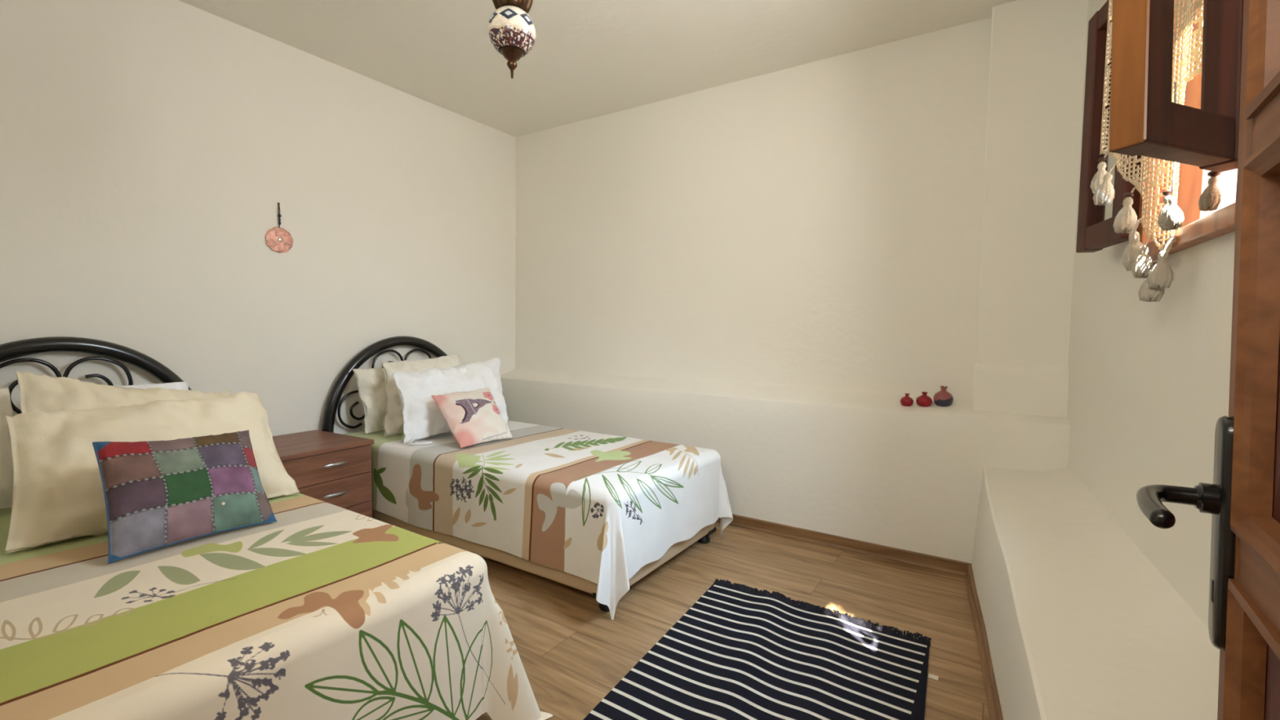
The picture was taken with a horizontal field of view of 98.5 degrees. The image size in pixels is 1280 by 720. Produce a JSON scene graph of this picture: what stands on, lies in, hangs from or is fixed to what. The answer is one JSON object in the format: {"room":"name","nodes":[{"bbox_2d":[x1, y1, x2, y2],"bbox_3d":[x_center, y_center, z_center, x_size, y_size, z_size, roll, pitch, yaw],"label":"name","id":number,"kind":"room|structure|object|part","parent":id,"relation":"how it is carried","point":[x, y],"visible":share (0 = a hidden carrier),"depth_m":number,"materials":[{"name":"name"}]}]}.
{"room":"bedroom","nodes":[
{"label":"bedroom","id":0,"kind":"room"},
{"bbox_2d":[0,0,515,435],"bbox_3d":[-1.855,-0.383,3.171,0.200,2.575,3.700,3,4,33],"label":"wall","id":1,"kind":"structure","parent":0,"point":[150,149],"depth_m":2.71,"materials":[{"name":"white paint"}]},
{"bbox_2d":[265,202,293,253],"bbox_3d":[-1.891,-0.694,2.894,0.018,0.262,0.135,3,4,33],"label":"wall medallion","id":2,"kind":"object","parent":1,"relation":"attached to","point":[279,240],"visible":1,"depth_m":2.89,"materials":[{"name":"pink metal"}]},
{"bbox_3d":[-1.892,-0.754,2.891,0.007,0.124,0.010,3,4,33],"label":"cord","id":3,"kind":"part","parent":2,"relation":"part of","materials":[{"name":"brown plastic"}]},
{"bbox_2d":[178,0,1016,137],"bbox_3d":[-0.311,-1.645,2.103,4.050,0.100,3.700,3,4,33],"label":"ceiling","id":4,"kind":"structure","parent":0,"point":[588,59],"depth_m":2.82,"materials":[{"name":"white paint"}]},
{"bbox_2d":[488,0,535,78],"bbox_3d":[-0.368,-1.193,1.586,0.136,0.748,0.136,4,4,43],"label":"pendant lamp","id":5,"kind":"object","parent":4,"relation":"hanging from","point":[511,30],"visible":1,"depth_m":1.56,"materials":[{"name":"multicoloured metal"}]},
{"bbox_3d":[-0.371,-0.949,1.599,0.136,0.108,0.136,3,4,33],"label":"globe","id":6,"kind":"part","parent":5,"relation":"part of","materials":[{"name":"glass"}]},
{"bbox_2d":[475,521,990,719],"bbox_3d":[-0.553,1.058,1.427,4.600,0.080,5.300,3,4,33],"label":"floor","id":7,"kind":"structure","parent":0,"point":[572,654],"depth_m":2.20,"materials":[{"name":"brown wood"}]},
{"bbox_2d":[0,336,191,413],"bbox_3d":[-1.509,0.467,1.703,2.023,1.045,1.022,3,4,33],"label":"headboard","id":8,"kind":"object","parent":7,"relation":"on","point":[10,350],"visible":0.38,"depth_m":2.25,"materials":[{"name":"black metal"}]},
{"bbox_3d":[-2.330,0.427,2.239,0.061,1.045,1.022,3,4,33],"label":"headboard","id":9,"kind":"part","parent":8,"relation":"part of","materials":[{"name":"black paint"}]},
{"bbox_2d":[0,493,553,719],"bbox_3d":[-1.415,0.745,1.676,2.101,0.484,1.074,3,4,33],"label":"bedspread","id":10,"kind":"object","parent":8,"relation":"on","point":[322,611],"visible":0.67,"depth_m":1.25,"materials":[{"name":"fabric"}]},
{"bbox_2d":[0,386,13,508],"bbox_3d":[-2.152,0.293,1.746,0.260,0.380,0.280,3,4,33],"label":"pillow","id":11,"kind":"object","parent":10,"relation":"on","point":[6,408],"visible":0.53,"depth_m":1.78,"materials":[{"name":"beige fabric"}]},
{"bbox_2d":[15,370,231,413],"bbox_3d":[-1.773,0.253,1.960,0.277,0.450,0.638,3,4,39],"label":"pillow","id":12,"kind":"object","parent":10,"relation":"on","point":[42,393],"visible":0.17,"depth_m":1.84,"materials":[{"name":"beige fabric"}]},
{"bbox_2d":[112,381,188,390],"bbox_3d":[-2.059,0.273,2.204,0.131,0.375,0.490,3,4,33],"label":"pillow","id":13,"kind":"object","parent":10,"relation":"on","point":[184,385],"visible":0.03,"depth_m":2.34,"materials":[{"name":"white fabric"}]},
{"bbox_2d":[4,391,299,553],"bbox_3d":[-1.553,0.315,1.779,0.333,0.367,0.701,3,4,33],"label":"pillow","id":14,"kind":"object","parent":10,"relation":"on","point":[58,491],"visible":0.57,"depth_m":1.60,"materials":[{"name":"beige fabric"}]},
{"bbox_2d":[92,430,277,564],"bbox_3d":[-1.295,0.360,1.584,0.208,0.288,0.388,3,4,33],"label":"cushion","id":15,"kind":"object","parent":10,"relation":"on","point":[157,494],"visible":1,"depth_m":1.53,"materials":[{"name":"fabric"}]},
{"bbox_2d":[272,430,373,518],"bbox_3d":[-1.703,0.669,2.772,0.515,0.521,0.462,2,4,29],"label":"nightstand","id":16,"kind":"object","parent":7,"relation":"on","point":[334,468],"visible":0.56,"depth_m":2.70,"materials":[{"name":"brown wood"}]},
{"bbox_3d":[-1.498,0.513,2.650,0.020,0.137,0.442,2,4,29],"label":"drawer","id":17,"kind":"part","parent":16,"relation":"part of","materials":[{"name":"brown wood"}]},
{"bbox_3d":[-1.500,0.659,2.658,0.020,0.149,0.442,2,4,29],"label":"drawer","id":18,"kind":"part","parent":16,"relation":"part of","materials":[{"name":"brown wood"}]},
{"bbox_3d":[-1.468,0.506,2.667,0.015,0.019,0.124,2,4,29],"label":"handle","id":19,"kind":"part","parent":16,"relation":"part of","materials":[{"name":"silver metal"}]},
{"bbox_3d":[-1.470,0.653,2.675,0.015,0.019,0.124,2,4,29],"label":"handle","id":20,"kind":"part","parent":16,"relation":"part of","materials":[{"name":"silver metal"}]},
{"bbox_3d":[-1.502,0.813,2.666,0.020,0.150,0.442,2,4,29],"label":"drawer","id":21,"kind":"part","parent":16,"relation":"part of","materials":[{"name":"brown wood"}]},
{"bbox_2d":[320,335,715,612],"bbox_3d":[-0.699,0.408,2.985,1.974,1.045,1.022,3,4,33],"label":"bed","id":22,"kind":"object","parent":7,"relation":"on","point":[702,536],"visible":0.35,"depth_m":2.79,"materials":[{"name":"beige metal"}]},
{"bbox_3d":[-1.499,0.370,3.507,0.061,1.045,1.022,3,4,33],"label":"headboard","id":23,"kind":"part","parent":22,"relation":"part of","materials":[{"name":"black paint"}]},
{"bbox_2d":[344,420,733,619],"bbox_3d":[-0.615,0.684,2.990,2.000,0.484,1.173,3,4,33],"label":"bedspread","id":24,"kind":"object","parent":22,"relation":"on","point":[599,508],"visible":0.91,"depth_m":2.47,"materials":[{"name":"fabric"}]},
{"bbox_2d":[352,368,386,433],"bbox_3d":[-1.418,0.214,3.358,0.148,0.388,0.615,3,4,33],"label":"pillow","id":25,"kind":"object","parent":24,"relation":"on","point":[371,381],"visible":0.26,"depth_m":3.16,"materials":[{"name":"beige fabric"}]},
{"bbox_2d":[382,353,462,436],"bbox_3d":[-1.271,0.188,3.335,0.186,0.441,0.670,3,4,33],"label":"pillow","id":26,"kind":"object","parent":24,"relation":"on","point":[393,422],"visible":0.27,"depth_m":3.13,"materials":[{"name":"beige fabric"}]},
{"bbox_2d":[392,357,508,444],"bbox_3d":[-1.048,0.212,3.231,0.338,0.420,0.851,3,4,33],"label":"pillow","id":27,"kind":"object","parent":24,"relation":"on","point":[422,418],"visible":0.71,"depth_m":3.07,"materials":[{"name":"white fabric"}]},
{"bbox_2d":[431,387,512,448],"bbox_3d":[-0.902,0.304,3.024,0.305,0.259,0.435,3,4,33],"label":"cushion","id":28,"kind":"object","parent":24,"relation":"on","point":[473,417],"visible":1,"depth_m":2.94,"materials":[{"name":"fabric"}]},
{"bbox_3d":[-0.126,0.947,2.173,0.085,0.072,0.085,3,4,33],"label":"leg","id":29,"kind":"part","parent":22,"relation":"part of","materials":[{"name":"black plastic"}]},
{"bbox_3d":[0.340,0.914,2.885,0.085,0.072,0.085,3,4,33],"label":"leg","id":30,"kind":"part","parent":22,"relation":"part of","materials":[{"name":"black plastic"}]},
{"bbox_2d":[582,578,938,719],"bbox_3d":[0.333,1.001,1.574,0.934,0.037,1.475,3,4,33],"label":"striped rug","id":31,"kind":"object","parent":7,"relation":"on","point":[740,652],"visible":1,"depth_m":1.79,"materials":[{"name":"black fabric"}]},
{"bbox_2d":[500,17,1070,563],"bbox_3d":[0.658,-0.360,3.344,3.820,2.575,0.561,3,4,33],"label":"wall","id":32,"kind":"structure","parent":0,"point":[758,272],"depth_m":3.06,"materials":[{"name":"white paint"}]},
{"bbox_2d":[715,514,970,576],"bbox_3d":[0.197,0.894,3.357,3.134,0.058,0.026,3,4,33],"label":"baseboard","id":33,"kind":"structure","parent":32,"relation":"attached to","point":[918,559],"depth_m":2.77,"materials":[{"name":"brown wood"}]},
{"bbox_2d":[900,393,913,406],"bbox_3d":[1.315,0.196,2.718,0.060,0.063,0.060,3,4,33],"label":"vase","id":34,"kind":"object","parent":32,"relation":"on","point":[906,401],"visible":1,"depth_m":2.70,"materials":[{"name":"ceramic"}]},
{"bbox_2d":[915,391,932,406],"bbox_3d":[1.387,0.192,2.689,0.072,0.072,0.072,3,4,33],"label":"vase","id":35,"kind":"object","parent":32,"relation":"on","point":[923,400],"visible":1,"depth_m":2.67,"materials":[{"name":"ceramic"}]},
{"bbox_2d":[933,386,953,406],"bbox_3d":[1.466,0.175,2.666,0.086,0.100,0.086,3,4,33],"label":"vase","id":36,"kind":"object","parent":32,"relation":"on","point":[943,397],"visible":0.99,"depth_m":2.64,"materials":[{"name":"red ceramic"}]},
{"bbox_3d":[1.467,0.136,2.664,0.032,0.021,0.032,3,4,33],"label":"crown","id":37,"kind":"part","parent":36,"relation":"part of","materials":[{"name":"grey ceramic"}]},
{"bbox_2d":[971,0,1088,417],"bbox_3d":[1.891,-0.643,2.395,0.703,1.875,0.175,3,4,33],"label":"pillar","id":38,"kind":"structure","parent":32,"relation":"attached to","point":[1037,47],"depth_m":2.44,"materials":[{"name":"white paint"}]},
{"bbox_2d":[1066,0,1235,627],"bbox_3d":[1.247,-0.233,1.138,0.150,2.575,3.700,2,4,29],"label":"wall","id":39,"kind":"structure","parent":0,"point":[1148,390],"depth_m":1.37,"materials":[{"name":"white paint"}]},
{"bbox_2d":[971,466,1219,719],"bbox_3d":[1.237,0.728,1.562,0.578,0.610,1.950,3,4,33],"label":"ledge","id":40,"kind":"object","parent":39,"relation":"attached to","point":[1080,624],"depth_m":1.20,"materials":[{"name":"white paint"}]},
{"bbox_2d":[964,563,1003,719],"bbox_3d":[1.060,0.996,1.672,0.040,0.058,1.919,2,3,28],"label":"baseboard","id":41,"kind":"structure","parent":40,"relation":"attached to","point":[989,682],"depth_m":1.87,"materials":[{"name":"brown wood"}]},
{"bbox_2d":[1075,0,1244,261],"bbox_3d":[1.178,-0.682,1.271,0.374,0.865,1.188,2,4,29],"label":"window","id":42,"kind":"structure","parent":39,"relation":"in","point":[1194,230],"depth_m":0.93,"materials":[{"name":"orange wood"}]},
{"bbox_3d":[1.417,-1.051,1.626,0.046,0.060,0.176,2,3,19],"label":"rail","id":43,"kind":"part","parent":42,"relation":"part of","materials":[{"name":"red wood"}]},
{"bbox_3d":[1.409,-0.381,1.662,0.046,0.070,0.176,2,3,19],"label":"rail","id":44,"kind":"part","parent":42,"relation":"part of","materials":[{"name":"red wood"}]},
{"bbox_3d":[1.413,-0.714,1.644,0.052,0.740,0.300,2,3,19],"label":"window sash","id":45,"kind":"part","parent":42,"relation":"part of","materials":[{"name":"brown wood"}]},
{"bbox_2d":[1090,0,1221,302],"bbox_3d":[1.176,-0.621,1.270,0.116,0.978,0.549,2,3,27],"label":"curtain","id":46,"kind":"object","parent":42,"relation":"hanging from","point":[1136,260],"visible":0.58,"depth_m":1.23,"materials":[{"name":"beige fabric"}]},
{"bbox_3d":[1.207,-0.668,1.254,0.069,0.870,0.551,2,3,21],"label":"crochet panel","id":47,"kind":"part","parent":46,"relation":"part of","materials":[{"name":"beige fabric"}]},
{"bbox_3d":[0.904,-0.703,0.903,0.305,0.740,0.052,0,2,-20],"label":"window sash","id":48,"kind":"part","parent":42,"relation":"part of","materials":[{"name":"brown wood"}]},
{"bbox_3d":[0.903,-0.370,0.912,0.181,0.070,0.046,0,2,-20],"label":"rail","id":49,"kind":"part","parent":42,"relation":"part of","materials":[{"name":"red wood"}]},
{"bbox_3d":[1.251,-0.263,1.203,0.150,0.038,0.690,2,4,29],"label":"sill","id":50,"kind":"part","parent":42,"relation":"part of","materials":[{"name":"brown wood"}]},
{"bbox_2d":[1136,0,1279,719],"bbox_3d":[0.389,0.069,0.288,0.121,2.018,0.842,1,3,36],"label":"door","id":51,"kind":"structure","parent":39,"relation":"in","point":[1242,500],"depth_m":0.55,"materials":[{"name":"brown wood"}]},
{"bbox_3d":[0.573,0.153,0.582,0.073,0.033,0.134,1,3,36],"label":"lever","id":52,"kind":"part","parent":51,"relation":"part of","materials":[{"name":"black paint"}]},
{"bbox_3d":[0.635,0.188,0.601,0.012,0.256,0.040,1,3,36],"label":"plate","id":53,"kind":"part","parent":51,"relation":"part of","materials":[{"name":"black paint"}]},
{"bbox_3d":[0.412,0.435,0.287,0.026,0.384,0.738,1,3,36],"label":"moulding","id":54,"kind":"part","parent":51,"relation":"part of","materials":[{"name":"brown wood"}]},
{"bbox_3d":[0.410,0.001,0.270,0.026,0.382,0.738,1,3,36],"label":"moulding","id":55,"kind":"part","parent":51,"relation":"part of","materials":[{"name":"brown wood"}]},
{"bbox_3d":[0.422,0.218,0.270,0.038,0.058,0.732,1,3,36],"label":"rail","id":56,"kind":"part","parent":51,"relation":"part of","materials":[{"name":"brown wood"}]},
{"bbox_3d":[0.407,-0.428,0.253,0.026,0.392,0.738,1,3,36],"label":"moulding","id":57,"kind":"part","parent":51,"relation":"part of","materials":[{"name":"brown wood"}]},
{"bbox_3d":[0.419,-0.211,0.253,0.038,0.048,0.732,1,3,36],"label":"rail","id":58,"kind":"part","parent":51,"relation":"part of","materials":[{"name":"brown wood"}]},
{"bbox_3d":[0.423,0.436,0.279,0.028,0.382,0.736,1,3,36],"label":"panel","id":59,"kind":"part","parent":51,"relation":"part of","materials":[{"name":"brown wood"}]},
{"bbox_3d":[0.421,0.001,0.262,0.028,0.380,0.736,1,3,36],"label":"panel","id":60,"kind":"part","parent":51,"relation":"part of","materials":[{"name":"brown wood"}]}
]}

